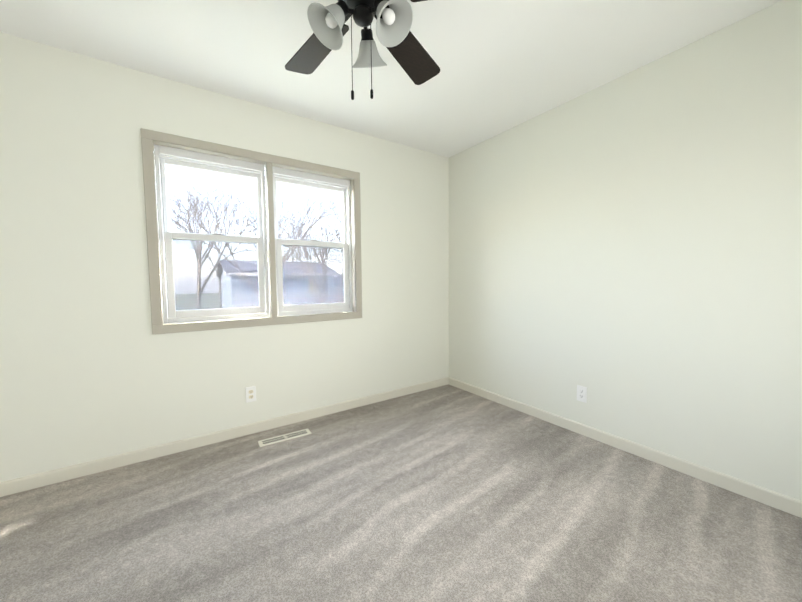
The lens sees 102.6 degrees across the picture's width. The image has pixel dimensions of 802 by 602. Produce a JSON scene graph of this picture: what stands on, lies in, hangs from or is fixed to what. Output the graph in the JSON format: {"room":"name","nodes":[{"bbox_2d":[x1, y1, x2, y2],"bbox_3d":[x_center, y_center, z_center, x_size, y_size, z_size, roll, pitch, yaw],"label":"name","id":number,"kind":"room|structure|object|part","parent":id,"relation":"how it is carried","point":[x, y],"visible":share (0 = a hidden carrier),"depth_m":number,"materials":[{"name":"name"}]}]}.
{"room":"empty bedroom","nodes":[
{"label":"empty bedroom","id":0,"kind":"room"},
{"bbox_2d":[0,32,448,481],"bbox_3d":[-1.400,-0.211,2.268,4.534,2.440,0.150,-3,4,-34],"label":"wall","id":1,"kind":"structure","parent":0,"point":[92,367],"depth_m":2.00,"materials":[{"name":"white paint"}]},
{"bbox_2d":[0,377,448,496],"bbox_3d":[-0.943,0.953,2.545,3.564,0.076,0.013,-3,4,-34],"label":"baseboard","id":2,"kind":"structure","parent":1,"relation":"attached to","point":[25,483],"depth_m":2.19,"materials":[{"name":"beige paint"}]},
{"bbox_2d":[246,386,255,402],"bbox_3d":[-1.126,0.700,2.410,0.070,0.115,0.007,-3,4,-34],"label":"electrical outlet","id":3,"kind":"object","parent":1,"relation":"attached to","point":[250,394],"visible":1,"depth_m":2.41,"materials":[{"name":"white plastic"}]},
{"bbox_2d":[141,128,361,333],"bbox_3d":[-1.024,-0.460,2.507,1.502,1.282,0.177,-3,4,-34],"label":"window","id":4,"kind":"structure","parent":1,"relation":"in","point":[153,152],"depth_m":2.41,"materials":[{"name":"beige"}]},
{"bbox_3d":[-1.043,-0.446,2.535,1.330,1.074,0.070,-3,4,-34],"label":"window sash","id":5,"kind":"part","parent":4,"relation":"part of","materials":[{"name":"white plastic"}]},
{"bbox_2d":[0,0,781,157],"bbox_3d":[-0.375,-1.413,0.801,4.684,0.120,3.618,-3,4,-34],"label":"ceiling","id":6,"kind":"structure","parent":0,"point":[504,65],"depth_m":1.81,"materials":[{"name":"white paint"}]},
{"bbox_2d":[285,0,439,99],"bbox_3d":[-0.169,-1.072,1.212,1.124,0.615,1.114,-3,4,-34],"label":"fan","id":7,"kind":"object","parent":6,"relation":"hanging from","point":[398,40],"visible":1,"depth_m":1.21,"materials":[{"name":"black wood"}]},
{"bbox_2d":[0,384,801,601],"bbox_3d":[-0.352,1.142,0.957,4.684,0.120,3.618,-3,4,-34],"label":"floor","id":8,"kind":"structure","parent":0,"point":[448,493],"depth_m":1.50,"materials":[{"name":"carpet"}]},
{"bbox_2d":[258,429,311,446],"bbox_3d":[-0.848,0.998,2.353,0.363,0.006,0.107,-3,4,-34],"label":"air vent register","id":9,"kind":"object","parent":8,"relation":"on","point":[280,438],"visible":1,"depth_m":2.34,"materials":[{"name":"white metal"}]},
{"bbox_2d":[449,0,801,500],"bbox_3d":[1.511,-0.230,2.150,0.150,2.440,3.618,-3,4,-34],"label":"wall","id":10,"kind":"structure","parent":0,"point":[626,250],"depth_m":1.94,"materials":[{"name":"white paint"}]},
{"bbox_2d":[577,385,586,402],"bbox_3d":[1.324,0.681,2.354,0.007,0.115,0.070,-3,4,-34],"label":"electrical outlet","id":11,"kind":"object","parent":10,"relation":"attached to","point":[581,393],"visible":1,"depth_m":2.35,"materials":[{"name":"white plastic"}]},
{"bbox_2d":[449,377,801,517],"bbox_3d":[1.458,0.954,2.171,0.013,0.076,3.305,-3,4,-34],"label":"baseboard","id":12,"kind":"structure","parent":10,"relation":"attached to","point":[785,503],"depth_m":1.97,"materials":[{"name":"beige paint"}]}
]}

